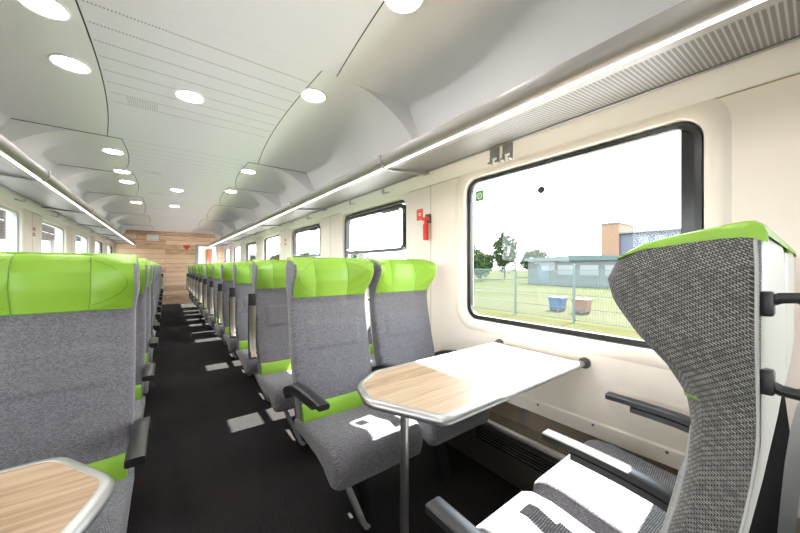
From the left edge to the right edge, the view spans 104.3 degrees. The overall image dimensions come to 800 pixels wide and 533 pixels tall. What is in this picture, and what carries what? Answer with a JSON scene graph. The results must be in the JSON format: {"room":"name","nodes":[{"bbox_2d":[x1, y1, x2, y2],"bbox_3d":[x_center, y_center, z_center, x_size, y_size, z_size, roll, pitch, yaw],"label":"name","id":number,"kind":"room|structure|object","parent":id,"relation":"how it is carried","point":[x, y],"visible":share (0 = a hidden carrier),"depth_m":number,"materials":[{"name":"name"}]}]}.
{"room":"train carriage","nodes":[
{"label":"train carriage","id":0,"kind":"room"},
{"bbox_2d":[6,210,106,252],"bbox_3d":[-3.749,0.190,2.871,0.110,2.020,15.500,0,0,-37],"label":"wall","id":1,"kind":"structure","parent":0,"point":[31,219],"depth_m":3.60,"materials":[{"name":"white"}]},
{"bbox_2d":[0,199,24,251],"bbox_3d":[-3.666,-0.125,2.799,0.086,1.090,1.335,0,0,-37],"label":"window","id":2,"kind":"structure","parent":1,"relation":"in","point":[17,214],"depth_m":3.24,"materials":[{"name":"white"}]},
{"bbox_2d":[39,215,67,252],"bbox_3d":[-4.753,-0.125,4.241,0.086,1.090,1.335,0,0,-37],"label":"window","id":3,"kind":"structure","parent":1,"relation":"in","point":[62,229],"depth_m":4.63,"materials":[{"name":"white"}]},
{"bbox_2d":[0,187,115,244],"bbox_3d":[-3.697,-0.718,2.910,0.220,0.205,15.500,0,0,-37],"label":"trim","id":4,"kind":"structure","parent":1,"relation":"attached to","point":[5,195],"depth_m":3.72,"materials":[{"name":"white"}]},
{"bbox_2d":[74,230,89,252],"bbox_3d":[-5.840,-0.125,5.682,0.086,1.090,1.335,0,0,-37],"label":"window","id":5,"kind":"structure","parent":1,"relation":"in","point":[84,236],"depth_m":6.04,"materials":[{"name":"white"}]},
{"bbox_2d":[94,238,103,252],"bbox_3d":[-6.926,-0.125,7.123,0.086,1.090,1.335,0,0,-37],"label":"window","id":6,"kind":"structure","parent":1,"relation":"in","point":[101,243],"depth_m":7.54,"materials":[{"name":"white"}]},
{"bbox_2d":[107,243,113,253],"bbox_3d":[-8.013,-0.125,8.564,0.086,1.090,1.335,0,0,-37],"label":"window","id":7,"kind":"structure","parent":1,"relation":"in","point":[110,248],"depth_m":8.82,"materials":[{"name":"white"}]},
{"bbox_2d":[0,0,152,240],"bbox_3d":[-3.307,-0.890,3.205,0.837,0.420,15.500,0,0,-37],"label":"ceiling","id":8,"kind":"structure","parent":0,"point":[33,88],"depth_m":2.21,"materials":[{"name":"white"}]},
{"bbox_2d":[17,0,71,20],"bbox_3d":[-1.495,-1.095,1.302,0.166,0.009,0.166,0,0,-37],"label":"recessed light","id":9,"kind":"object","parent":8,"relation":"in","point":[53,9],"visible":1,"depth_m":1.32,"materials":[{"name":"white"}]},
{"bbox_2d":[22,0,65,17],"bbox_3d":[-1.495,-1.095,1.302,0.134,0.001,0.134,0,0,-37],"label":"diffuser","id":10,"kind":"object","parent":9,"relation":"attached to","point":[48,7],"depth_m":1.32,"materials":[{"name":"plastic"}]},
{"bbox_2d":[0,134,135,244],"bbox_3d":[-3.381,-0.670,2.942,0.464,0.092,15.130,0,0,-37],"label":"luggage rack","id":11,"kind":"object","parent":8,"relation":"attached to","point":[20,174],"visible":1,"depth_m":2.77,"materials":[{"name":"grey"}]},
{"bbox_2d":[48,53,91,73],"bbox_3d":[-1.784,-1.095,1.685,0.166,0.009,0.166,0,0,-37],"label":"recessed light","id":12,"kind":"object","parent":8,"relation":"in","point":[66,62],"visible":1,"depth_m":1.68,"materials":[{"name":"white"}]},
{"bbox_2d":[52,56,87,71],"bbox_3d":[-1.784,-1.095,1.685,0.134,0.001,0.134,0,0,-37],"label":"diffuser","id":13,"kind":"object","parent":12,"relation":"attached to","point":[68,63],"depth_m":1.69,"materials":[{"name":"plastic"}]},
{"bbox_2d":[101,148,124,154],"bbox_3d":[-2.740,-1.095,2.969,0.166,0.009,0.166,0,0,-37],"label":"recessed light","id":14,"kind":"object","parent":8,"relation":"in","point":[107,150],"visible":1,"depth_m":2.96,"materials":[{"name":"white"}]},
{"bbox_2d":[104,149,121,153],"bbox_3d":[-2.740,-1.095,2.969,0.134,0.001,0.134,0,0,-37],"label":"diffuser","id":15,"kind":"object","parent":14,"relation":"attached to","point":[106,150],"depth_m":2.96,"materials":[{"name":"plastic"}]},
{"bbox_2d":[112,169,131,173],"bbox_3d":[-3.209,-1.095,3.592,0.166,0.009,0.166,0,0,-37],"label":"recessed light","id":16,"kind":"object","parent":8,"relation":"in","point":[114,170],"visible":1,"depth_m":3.59,"materials":[{"name":"white"}]},
{"bbox_2d":[118,180,134,183],"bbox_3d":[-3.540,-1.095,4.031,0.166,0.009,0.166,0,0,-37],"label":"recessed light","id":17,"kind":"object","parent":8,"relation":"in","point":[122,181],"visible":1,"depth_m":4.01,"materials":[{"name":"white"}]},
{"bbox_2d":[114,230,227,304],"bbox_3d":[-7.276,-0.025,9.981,3.060,2.450,0.100,0,0,-37],"label":"wall","id":18,"kind":"structure","parent":0,"point":[168,251],"depth_m":9.91,"materials":[{"name":"brown wood"}]},
{"bbox_2d":[147,234,157,240],"bbox_3d":[-7.641,-0.895,9.610,0.280,0.180,0.053,0,0,-37],"label":"display","id":19,"kind":"object","parent":18,"relation":"attached to","point":[149,236],"visible":1,"depth_m":9.59,"materials":[{"name":"white"}]},
{"bbox_2d":[195,244,217,263],"bbox_3d":[-6.528,0.235,10.501,0.640,1.930,0.090,0,0,-37],"label":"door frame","id":20,"kind":"structure","parent":18,"relation":"in","point":[196,245],"depth_m":10.32,"materials":[{"name":"grey"}]},
{"bbox_2d":[10,0,384,232],"bbox_3d":[-2.580,-1.113,3.754,2.250,0.034,15.494,0,0,-37],"label":"ceiling","id":21,"kind":"structure","parent":0,"point":[146,51],"depth_m":1.79,"materials":[{"name":"plastic"}]},
{"bbox_2d":[174,89,204,103],"bbox_3d":[-1.357,-1.095,2.007,0.166,0.009,0.166,0,0,-37],"label":"recessed light","id":22,"kind":"object","parent":21,"relation":"in","point":[186,95],"visible":1,"depth_m":2.00,"materials":[{"name":"white"}]},
{"bbox_2d":[177,91,201,101],"bbox_3d":[-1.357,-1.095,2.007,0.134,0.001,0.134,0,0,-37],"label":"diffuser","id":23,"kind":"object","parent":22,"relation":"attached to","point":[185,95],"depth_m":2.00,"materials":[{"name":"plastic"}]},
{"bbox_2d":[198,246,215,263],"bbox_3d":[-7.119,0.000,11.102,1.600,2.400,1.500,0,0,-37],"label":"wall","id":24,"kind":"structure","parent":0,"point":[202,250],"depth_m":11.73,"materials":[{"name":"white"}]},
{"bbox_2d":[79,8,337,227],"bbox_3d":[-2.580,-1.280,3.753,3.020,0.040,15.700,0,0,-37],"label":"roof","id":25,"kind":"structure","parent":0,"point":[79,8],"depth_m":3.25,"materials":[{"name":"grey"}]},
{"bbox_2d":[127,303,521,532],"bbox_3d":[-2.610,1.225,3.793,3.060,0.050,15.600,0,0,-37],"label":"floor","id":26,"kind":"structure","parent":0,"point":[220,458],"depth_m":1.82,"materials":[{"name":"grey carpet"}]},
{"bbox_2d":[0,457,114,532],"bbox_3d":[-1.016,0.818,0.273,1.125,0.764,0.538,0,0,-37],"label":"folding table","id":27,"kind":"object","parent":26,"relation":"on","point":[57,494],"visible":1,"depth_m":0.61,"materials":[{"name":"brown wood"}]},
{"bbox_2d":[0,251,150,532],"bbox_3d":[-1.105,0.574,0.960,0.518,1.252,0.657,0,0,-37],"label":"seat","id":28,"kind":"object","parent":26,"relation":"on","point":[68,320],"visible":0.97,"depth_m":1.11,"materials":[{"name":"grey fabric"}]},
{"bbox_2d":[85,467,133,532],"bbox_3d":[-1.072,0.814,0.882,0.456,0.157,0.491,0,0,-37],"label":"seat cushion","id":29,"kind":"object","parent":28,"relation":"on","point":[114,516],"depth_m":0.98,"materials":[{"name":"grey fabric"}]},
{"bbox_2d":[133,258,155,422],"bbox_3d":[-1.605,0.574,1.623,0.518,1.252,0.657,0,0,-37],"label":"seat","id":30,"kind":"object","parent":26,"relation":"on","point":[143,372],"visible":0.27,"depth_m":1.86,"materials":[{"name":"grey fabric"}]},
{"bbox_2d":[133,396,144,422],"bbox_3d":[-1.572,0.814,1.545,0.456,0.157,0.491,0,0,-37],"label":"seat cushion","id":31,"kind":"object","parent":30,"relation":"on","point":[139,400],"depth_m":1.69,"materials":[{"name":"grey fabric"}]},
{"bbox_2d":[143,260,158,394],"bbox_3d":[-2.105,0.574,2.286,0.518,1.252,0.657,0,0,-37],"label":"seat","id":32,"kind":"object","parent":26,"relation":"on","point":[153,342],"visible":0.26,"depth_m":2.53,"materials":[{"name":"grey fabric"}]},
{"bbox_2d":[143,362,150,394],"bbox_3d":[-2.071,0.814,2.207,0.456,0.157,0.491,0,0,-37],"label":"seat cushion","id":33,"kind":"object","parent":32,"relation":"on","point":[146,384],"depth_m":2.15,"materials":[{"name":"grey fabric"}]},
{"bbox_2d":[149,262,159,362],"bbox_3d":[-2.605,0.574,2.948,0.518,1.252,0.657,0,0,-37],"label":"seat","id":34,"kind":"object","parent":26,"relation":"on","point":[156,325],"visible":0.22,"depth_m":3.19,"materials":[{"name":"grey fabric"}]},
{"bbox_2d":[149,348,152,362],"bbox_3d":[-2.571,0.814,2.870,0.456,0.157,0.491,0,0,-37],"label":"seat cushion","id":35,"kind":"object","parent":34,"relation":"on","point":[151,349],"depth_m":2.82,"materials":[{"name":"grey fabric"}]},
{"bbox_2d":[152,262,160,337],"bbox_3d":[-3.104,0.574,3.611,0.518,1.252,0.657,0,0,-37],"label":"seat","id":36,"kind":"object","parent":26,"relation":"on","point":[157,315],"visible":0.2,"depth_m":3.86,"materials":[{"name":"grey fabric"}]},
{"bbox_2d":[155,263,161,321],"bbox_3d":[-3.604,0.574,4.274,0.518,1.252,0.657,0,0,-37],"label":"seat","id":37,"kind":"object","parent":26,"relation":"on","point":[158,308],"visible":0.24,"depth_m":4.52,"materials":[{"name":"grey fabric"}]},
{"bbox_2d":[157,264,161,321],"bbox_3d":[-4.104,0.574,4.937,0.518,1.252,0.657,0,0,-37],"label":"seat","id":38,"kind":"object","parent":26,"relation":"on","point":[159,303],"visible":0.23,"depth_m":5.18,"materials":[{"name":"grey fabric"}]},
{"bbox_2d":[157,265,161,312],"bbox_3d":[-4.603,0.574,5.599,0.518,1.252,0.657,0,0,-37],"label":"seat","id":39,"kind":"object","parent":26,"relation":"on","point":[159,298],"visible":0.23,"depth_m":5.85,"materials":[{"name":"grey fabric"}]},
{"bbox_2d":[159,264,162,297],"bbox_3d":[-5.103,0.574,6.262,0.518,1.252,0.657,0,0,-37],"label":"seat","id":40,"kind":"object","parent":26,"relation":"on","point":[160,294],"visible":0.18,"depth_m":6.53,"materials":[{"name":"grey fabric"}]},
{"bbox_2d":[160,266,162,290],"bbox_3d":[-6.602,0.574,8.250,0.518,1.252,0.657,0,0,-37],"label":"seat","id":41,"kind":"object","parent":26,"relation":"on","point":[161,266],"visible":0.12,"depth_m":8.51,"materials":[{"name":"grey fabric"}]},
{"bbox_2d":[186,265,196,306],"bbox_3d":[-5.760,0.574,8.862,0.562,1.252,0.652,0,0,-31],"label":"seat","id":42,"kind":"object","parent":26,"relation":"on","point":[188,265],"visible":0.16,"depth_m":8.86,"materials":[{"name":"grey fabric"}]},
{"bbox_2d":[188,265,199,310],"bbox_3d":[-5.260,0.574,8.199,0.562,1.252,0.652,0,0,-31],"label":"seat","id":43,"kind":"object","parent":26,"relation":"on","point":[191,296],"visible":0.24,"depth_m":8.19,"materials":[{"name":"grey fabric"}]},
{"bbox_2d":[190,264,203,316],"bbox_3d":[-4.761,0.574,7.537,0.562,1.252,0.652,0,0,-31],"label":"seat","id":44,"kind":"object","parent":26,"relation":"on","point":[193,265],"visible":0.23,"depth_m":7.53,"materials":[{"name":"grey fabric"}]},
{"bbox_2d":[192,264,207,321],"bbox_3d":[-4.261,0.574,6.874,0.562,1.252,0.652,0,0,-31],"label":"seat","id":45,"kind":"object","parent":26,"relation":"on","point":[196,265],"visible":0.21,"depth_m":6.87,"materials":[{"name":"grey fabric"}]},
{"bbox_2d":[195,264,212,327],"bbox_3d":[-3.761,0.574,6.211,0.562,1.252,0.652,0,0,-31],"label":"seat","id":46,"kind":"object","parent":26,"relation":"on","point":[200,306],"visible":0.25,"depth_m":6.21,"materials":[{"name":"grey fabric"}]},
{"bbox_2d":[198,305,202,313],"bbox_3d":[-3.708,0.814,6.171,0.456,0.157,0.491,0,0,-37],"label":"seat cushion","id":47,"kind":"object","parent":46,"relation":"on","point":[200,307],"depth_m":5.87,"materials":[{"name":"grey fabric"}]},
{"bbox_2d":[199,264,217,335],"bbox_3d":[-3.261,0.574,5.548,0.562,1.252,0.652,0,0,-31],"label":"seat","id":48,"kind":"object","parent":26,"relation":"on","point":[203,266],"visible":0.26,"depth_m":5.55,"materials":[{"name":"grey fabric"}]},
{"bbox_2d":[202,309,207,319],"bbox_3d":[-3.208,0.814,5.508,0.456,0.157,0.491,0,0,-37],"label":"seat cushion","id":49,"kind":"object","parent":48,"relation":"on","point":[205,311],"depth_m":5.22,"materials":[{"name":"grey fabric"}]},
{"bbox_2d":[203,263,226,344],"bbox_3d":[-2.762,0.574,4.886,0.562,1.252,0.652,0,0,-31],"label":"seat","id":50,"kind":"object","parent":26,"relation":"on","point":[211,318],"visible":0.28,"depth_m":4.89,"materials":[{"name":"grey fabric"}]},
{"bbox_2d":[207,315,214,326],"bbox_3d":[-2.708,0.814,4.846,0.456,0.157,0.491,0,0,-37],"label":"seat cushion","id":51,"kind":"object","parent":50,"relation":"on","point":[211,318],"depth_m":4.56,"materials":[{"name":"grey fabric"}]},
{"bbox_2d":[209,263,237,357],"bbox_3d":[-2.262,0.574,4.223,0.562,1.252,0.652,0,0,-31],"label":"seat","id":52,"kind":"object","parent":26,"relation":"on","point":[216,275],"visible":0.31,"depth_m":4.23,"materials":[{"name":"grey fabric"}]},
{"bbox_2d":[214,323,223,337],"bbox_3d":[-2.208,0.814,4.183,0.456,0.157,0.491,0,0,-37],"label":"seat cushion","id":53,"kind":"object","parent":52,"relation":"on","point":[220,329],"depth_m":3.88,"materials":[{"name":"grey fabric"}]},
{"bbox_2d":[217,262,253,375],"bbox_3d":[-1.762,0.574,3.560,0.562,1.252,0.652,0,0,-31],"label":"seat","id":54,"kind":"object","parent":26,"relation":"on","point":[226,269],"visible":0.36,"depth_m":3.58,"materials":[{"name":"grey fabric"}]},
{"bbox_2d":[223,334,236,351],"bbox_3d":[-1.709,0.814,3.520,0.456,0.157,0.491,0,0,-37],"label":"seat cushion","id":55,"kind":"object","parent":54,"relation":"on","point":[231,342],"depth_m":3.22,"materials":[{"name":"grey fabric"}]},
{"bbox_2d":[229,261,269,401],"bbox_3d":[-1.263,0.574,2.897,0.562,1.252,0.652,0,0,-31],"label":"seat","id":56,"kind":"object","parent":26,"relation":"on","point":[242,270],"visible":0.4,"depth_m":2.92,"materials":[{"name":"grey fabric"}]},
{"bbox_2d":[236,349,257,374],"bbox_3d":[-1.209,0.814,2.857,0.456,0.157,0.491,0,0,-37],"label":"seat cushion","id":57,"kind":"object","parent":56,"relation":"on","point":[250,366],"depth_m":2.57,"materials":[{"name":"grey fabric"}]},
{"bbox_2d":[248,260,306,445],"bbox_3d":[-0.763,0.574,2.235,0.562,1.252,0.652,0,0,-31],"label":"seat","id":58,"kind":"object","parent":26,"relation":"on","point":[268,324],"visible":0.49,"depth_m":2.28,"materials":[{"name":"grey fabric"}]},
{"bbox_2d":[257,370,295,411],"bbox_3d":[-0.709,0.814,2.195,0.456,0.157,0.491,0,0,-37],"label":"seat cushion","id":59,"kind":"object","parent":58,"relation":"on","point":[273,382],"depth_m":1.97,"materials":[{"name":"grey fabric"}]},
{"bbox_2d":[283,257,422,529],"bbox_3d":[-0.260,0.574,1.598,0.558,1.252,0.657,0,0,-37],"label":"seat","id":60,"kind":"object","parent":26,"relation":"on","point":[353,442],"visible":0.94,"depth_m":1.63,"materials":[{"name":"grey fabric"}]},
{"bbox_2d":[295,405,422,490],"bbox_3d":[-0.210,0.814,1.532,0.456,0.157,0.491,0,0,-37],"label":"seat cushion","id":61,"kind":"object","parent":60,"relation":"on","point":[353,444],"depth_m":1.37,"materials":[{"name":"grey fabric"}]},
{"bbox_2d":[365,289,375,366],"bbox_3d":[-0.336,0.574,2.552,0.477,1.252,0.612,0,0,-37],"label":"seat","id":62,"kind":"object","parent":26,"relation":"on","point":[371,350],"visible":0.08,"depth_m":2.79,"materials":[{"name":"grey fabric"}]},
{"bbox_2d":[370,353,375,366],"bbox_3d":[-0.300,0.814,2.504,0.456,0.157,0.491,0,0,-37],"label":"seat cushion","id":63,"kind":"object","parent":62,"relation":"on","point":[372,357],"depth_m":2.51,"materials":[{"name":"grey fabric"}]},
{"bbox_2d":[368,258,489,482],"bbox_3d":[0.180,0.574,1.901,0.518,1.252,0.612,0,0,-37],"label":"seat","id":64,"kind":"object","parent":26,"relation":"on","point":[399,315],"visible":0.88,"depth_m":1.99,"materials":[{"name":"grey fabric"}]},
{"bbox_2d":[416,408,489,445],"bbox_3d":[0.200,0.814,1.841,0.456,0.157,0.491,0,0,-37],"label":"seat cushion","id":65,"kind":"object","parent":64,"relation":"on","point":[434,435],"depth_m":1.58,"materials":[{"name":"grey fabric"}]},
{"bbox_2d":[357,339,590,532],"bbox_3d":[0.319,0.818,1.361,1.070,0.764,0.528,0,0,-37],"label":"folding table","id":66,"kind":"object","parent":26,"relation":"on","point":[447,389],"visible":1,"depth_m":1.19,"materials":[{"name":"brown wood"}]},
{"bbox_2d":[425,221,799,532],"bbox_3d":[0.424,0.574,0.692,0.558,1.252,0.628,0,0,-37],"label":"seat","id":67,"kind":"object","parent":26,"relation":"on","point":[710,303],"visible":1,"depth_m":0.38,"materials":[{"name":"grey fabric"}]},
{"bbox_2d":[476,491,593,532],"bbox_3d":[0.383,0.814,0.746,0.456,0.157,0.491,0,0,-37],"label":"seat cushion","id":68,"kind":"object","parent":67,"relation":"on","point":[527,512],"depth_m":0.91,"materials":[{"name":"grey fabric"}]},
{"bbox_2d":[533,245,795,532],"bbox_3d":[0.840,0.574,1.030,0.523,1.252,0.588,0,0,-37],"label":"seat","id":69,"kind":"object","parent":26,"relation":"on","point":[602,505],"visible":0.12,"depth_m":0.98,"materials":[{"name":"grey fabric"}]},
{"bbox_2d":[533,440,676,532],"bbox_3d":[0.792,0.814,1.055,0.456,0.157,0.491,0,0,-37],"label":"seat cushion","id":70,"kind":"object","parent":69,"relation":"on","point":[602,505],"depth_m":1.02,"materials":[{"name":"grey fabric"}]},
{"bbox_2d":[194,0,799,246],"bbox_3d":[-1.852,-0.890,4.302,0.837,0.420,15.500,0,0,-37],"label":"ceiling","id":71,"kind":"structure","parent":0,"point":[407,76],"depth_m":1.76,"materials":[{"name":"white"}]},
{"bbox_2d":[240,169,255,173],"bbox_3d":[-1.749,-1.095,3.591,0.166,0.009,0.166,0,0,-37],"label":"recessed light","id":72,"kind":"object","parent":71,"relation":"in","point":[248,171],"visible":1,"depth_m":3.59,"materials":[{"name":"white"}]},
{"bbox_2d":[242,170,254,172],"bbox_3d":[-1.749,-1.095,3.591,0.134,0.001,0.134,0,0,-37],"label":"diffuser","id":73,"kind":"object","parent":72,"relation":"attached to","point":[246,171],"depth_m":3.59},
{"bbox_2d":[300,88,326,102],"bbox_3d":[-0.555,-1.095,1.999,0.166,0.009,0.166,0,0,-37],"label":"recessed light","id":74,"kind":"object","parent":71,"relation":"in","point":[313,95],"visible":1,"depth_m":1.99,"materials":[{"name":"white"}]},
{"bbox_2d":[303,90,323,101],"bbox_3d":[-0.555,-1.095,1.999,0.134,0.001,0.134,0,0,-37],"label":"diffuser","id":75,"kind":"object","parent":74,"relation":"attached to","point":[311,95],"depth_m":1.99,"materials":[{"name":"plastic"}]},
{"bbox_2d":[384,0,423,13],"bbox_3d":[0.017,-1.095,1.265,0.166,0.009,0.166,0,0,-37],"label":"recessed light","id":76,"kind":"object","parent":71,"relation":"in","point":[398,6],"visible":1,"depth_m":1.30,"materials":[{"name":"white"}]},
{"bbox_2d":[388,0,419,10],"bbox_3d":[0.017,-1.095,1.265,0.134,0.001,0.134,0,0,-37],"label":"diffuser","id":77,"kind":"object","parent":76,"relation":"attached to","point":[403,5],"depth_m":1.30,"materials":[{"name":"plastic"}]},
{"bbox_2d":[207,0,799,247],"bbox_3d":[-1.580,-0.670,4.301,0.464,0.092,15.130,0,0,-37],"label":"luggage rack","id":78,"kind":"object","parent":71,"relation":"attached to","point":[689,39],"visible":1,"depth_m":1.13,"materials":[{"name":"grey"}]},
{"bbox_2d":[226,72,799,517],"bbox_3d":[-1.410,0.190,4.635,0.110,2.020,15.500,0,0,-37],"label":"wall","id":79,"kind":"structure","parent":0,"point":[765,118],"depth_m":1.31,"materials":[{"name":"white"}]},
{"bbox_2d":[223,247,229,261],"bbox_3d":[-5.712,-0.125,10.302,0.086,1.090,1.335,0,0,-37],"label":"window","id":80,"kind":"structure","parent":79,"relation":"in","point":[227,248],"depth_m":10.75,"materials":[{"name":"white"}]},
{"bbox_2d":[232,243,240,261],"bbox_3d":[-4.625,-0.125,8.861,0.086,1.090,1.335,0,0,-37],"label":"window","id":81,"kind":"structure","parent":79,"relation":"in","point":[234,247],"depth_m":9.30,"materials":[{"name":"white"}]},
{"bbox_2d":[244,239,256,260],"bbox_3d":[-3.538,-0.125,7.420,0.086,1.090,1.335,0,0,-37],"label":"window","id":82,"kind":"structure","parent":79,"relation":"in","point":[247,244],"depth_m":7.80,"materials":[{"name":"white"}]},
{"bbox_2d":[262,231,280,259],"bbox_3d":[-2.451,-0.125,5.979,0.086,1.090,1.335,0,0,-37],"label":"window","id":83,"kind":"structure","parent":79,"relation":"in","point":[277,234],"depth_m":6.28,"materials":[{"name":"white"}]},
{"bbox_2d":[290,219,322,256],"bbox_3d":[-1.365,-0.125,4.537,0.086,1.090,1.335,0,0,-37],"label":"window","id":84,"kind":"structure","parent":79,"relation":"in","point":[317,224],"depth_m":4.45,"materials":[{"name":"white"}]},
{"bbox_2d":[339,192,411,307],"bbox_3d":[-0.278,-0.125,3.096,0.086,1.090,1.335,0,0,-37],"label":"window","id":85,"kind":"structure","parent":79,"relation":"in","point":[394,203],"depth_m":2.92,"materials":[{"name":"white"}]},
{"bbox_2d":[417,208,422,220],"bbox_3d":[0.156,-0.410,2.462,0.004,0.088,0.072,0,0,-37],"label":"warning sticker","id":86,"kind":"object","parent":79,"relation":"attached to","point":[419,211],"visible":0.95,"depth_m":2.46,"materials":[{"name":"red"}]},
{"bbox_2d":[421,214,430,239],"bbox_3d":[0.196,-0.300,2.368,0.056,0.200,0.075,0,0,-37],"label":"hammer","id":87,"kind":"object","parent":79,"relation":"attached to","point":[427,219],"visible":1,"depth_m":2.34,"materials":[{"name":"red"}]},
{"bbox_2d":[488,142,512,166],"bbox_3d":[0.561,-0.635,1.748,0.034,0.109,0.147,0,0,-37],"label":"coat hook","id":88,"kind":"object","parent":79,"relation":"attached to","point":[508,148],"visible":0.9,"depth_m":1.74,"materials":[{"name":"grey"}]},
{"bbox_2d":[222,42,799,248],"bbox_3d":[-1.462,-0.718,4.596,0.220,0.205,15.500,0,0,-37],"label":"trim","id":89,"kind":"structure","parent":79,"relation":"attached to","point":[784,61],"depth_m":1.34,"materials":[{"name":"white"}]},
{"bbox_2d":[372,341,799,532],"bbox_3d":[-1.477,0.958,4.585,0.158,0.468,15.480,0,0,-37],"label":"heater casing","id":90,"kind":"object","parent":79,"relation":"attached to","point":[510,444],"visible":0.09,"depth_m":1.69,"materials":[{"name":"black metal"}]},
{"bbox_2d":[489,411,570,455],"bbox_3d":[-1.466,0.925,4.593,0.120,0.026,15.480,0,0,-37],"label":"grille","id":91,"kind":"object","parent":90,"relation":"attached to","point":[533,433],"depth_m":1.75,"materials":[{"name":"metal"}]},
{"bbox_2d":[455,97,731,369],"bbox_3d":[0.809,-0.125,1.655,0.086,1.090,1.335,0,0,-37],"label":"window","id":92,"kind":"structure","parent":79,"relation":"in","point":[705,127],"depth_m":1.36,"materials":[{"name":"white"}]},
{"bbox_2d":[476,189,483,201],"bbox_3d":[0.528,-0.470,2.067,0.002,0.072,0.064,0,0,-37],"label":"sticker","id":93,"kind":"object","parent":92,"relation":"attached to","point":[479,194],"visible":1,"depth_m":2.06,"materials":[{"name":"green"}]},
{"bbox_2d":[537,186,544,193],"bbox_3d":[0.783,-0.425,1.724,0.010,0.040,0.040,0,0,-37],"label":"sensor","id":94,"kind":"object","parent":92,"relation":"attached to","point":[541,189],"visible":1,"depth_m":1.72,"materials":[{"name":"black plastic"}]},
{"bbox_3d":[-7.119,1.225,11.102,1.600,0.050,1.500,0,0,-37],"label":"floor","id":95,"kind":"structure","parent":0,"visible":0},
{"bbox_2d":[207,249,211,262],"bbox_3d":[-7.206,0.275,11.766,0.180,1.850,0.123,0,0,-37],"label":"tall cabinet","id":96,"kind":"object","parent":95,"relation":"on","point":[209,251],"visible":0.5,"depth_m":11.73,"materials":[{"name":"red"}]},
{"label":"outside","id":97,"kind":"structure","parent":0,"visible":0},
{"bbox_2d":[367,270,642,339],"bbox_3d":[0.000,2.150,0.000,320.000,0.001,320.000,0,0,-37],"label":"ground","id":98,"kind":"structure","parent":97,"point":[528,288],"depth_m":15.20,"materials":[{"name":"green plant"}]},
{"bbox_2d":[238,251,255,260],"bbox_3d":[-43.864,-1.197,91.927,7.004,6.703,7.043,0,0,-37],"label":"tree","id":99,"kind":"object","parent":98,"relation":"on","point":[252,256],"visible":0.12,"depth_m":91.13,"materials":[{"name":"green plant"}]},
{"bbox_2d":[269,252,278,259],"bbox_3d":[-33.654,-1.133,87.571,7.602,6.574,7.533,0,0,-37],"label":"tree","id":100,"kind":"object","parent":98,"relation":"on","point":[276,257],"visible":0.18,"depth_m":85.55,"materials":[{"name":"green plant"}]},
{"bbox_2d":[298,250,315,255],"bbox_3d":[-24.242,-1.066,81.975,7.743,6.442,7.308,0,0,-37],"label":"tree","id":101,"kind":"object","parent":98,"relation":"on","point":[303,253],"visible":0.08,"depth_m":80.98,"materials":[{"name":"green plant"}]},
{"bbox_2d":[351,247,370,259],"bbox_3d":[-10.170,-1.095,70.295,6.902,6.499,7.141,0,0,-37],"label":"tree","id":102,"kind":"object","parent":98,"relation":"on","point":[364,256],"visible":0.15,"depth_m":69.02,"materials":[{"name":"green plant"}]},
{"bbox_2d":[474,245,480,253],"bbox_3d":[10.695,-0.978,51.636,6.361,6.265,6.545,0,0,-16],"label":"tree","id":103,"kind":"object","parent":98,"relation":"on","point":[476,250],"visible":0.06,"depth_m":51.36,"materials":[{"name":"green plant"}]},
{"bbox_2d":[474,251,493,280],"bbox_3d":[11.946,-0.056,45.846,4.115,4.425,4.152,0,0,-37],"label":"tree","id":104,"kind":"object","parent":98,"relation":"on","point":[482,260],"visible":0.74,"depth_m":44.70,"materials":[{"name":"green plant"}]},
{"bbox_2d":[367,264,633,328],"bbox_3d":[1.409,1.025,18.894,0.060,2.250,32.536,0,0,-37],"label":"mesh fence","id":105,"kind":"object","parent":98,"relation":"on","point":[514,278],"visible":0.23,"depth_m":12.95,"materials":[{"name":"grey"}]},
{"bbox_2d":[488,229,517,278],"bbox_3d":[17.933,-2.117,53.114,5.097,8.540,5.130,0,0,-37],"label":"tree","id":106,"kind":"object","parent":98,"relation":"on","point":[501,246],"visible":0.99,"depth_m":52.01,"materials":[{"name":"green plant"}]},
{"bbox_2d":[517,246,550,269],"bbox_3d":[26.396,-0.906,61.253,6.387,6.121,5.894,0,0,-39],"label":"tree","id":107,"kind":"object","parent":98,"relation":"on","point":[536,253],"visible":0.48,"depth_m":60.31,"materials":[{"name":"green plant"}]},
{"bbox_2d":[550,296,566,311],"bbox_3d":[7.651,1.815,15.100,0.560,0.670,0.700,0,0,-37],"label":"waste container","id":108,"kind":"object","parent":98,"relation":"on","point":[551,297],"visible":0.73,"depth_m":14.92,"materials":[{"name":"blue plastic"}]},
{"bbox_2d":[524,255,619,287],"bbox_3d":[24.264,0.450,37.582,12.600,3.400,12.400,0,0,-37],"label":"warehouse","id":109,"kind":"structure","parent":98,"relation":"on","point":[587,262],"depth_m":34.33,"materials":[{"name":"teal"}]},
{"bbox_2d":[576,298,591,313],"bbox_3d":[8.313,1.815,14.221,0.560,0.670,0.700,0,0,-37],"label":"waste container","id":110,"kind":"object","parent":98,"relation":"on","point":[577,299],"visible":0.54,"depth_m":14.00,"materials":[{"name":"brown plastic"}]},
{"bbox_2d":[600,222,680,255],"bbox_3d":[55.760,-3.750,66.403,13.400,11.800,18.500,0,0,-37],"label":"office block","id":111,"kind":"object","parent":98,"relation":"on","point":[617,238],"visible":0.23,"depth_m":67.07,"materials":[{"name":"brick"},{"name":"glass"}]},
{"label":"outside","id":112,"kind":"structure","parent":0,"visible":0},
{"bbox_3d":[-17.191,1.775,12.086,9.100,0.750,120.000,0,0,-37],"label":"platform","id":113,"kind":"object","parent":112,"visible":0},
{"bbox_2d":[0,209,96,251],"bbox_3d":[-14.359,-0.475,8.247,6.000,3.750,38.460,0,0,-37],"label":"platform canopy","id":114,"kind":"object","parent":113,"relation":"on","point":[48,232],"visible":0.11,"depth_m":18.03,"materials":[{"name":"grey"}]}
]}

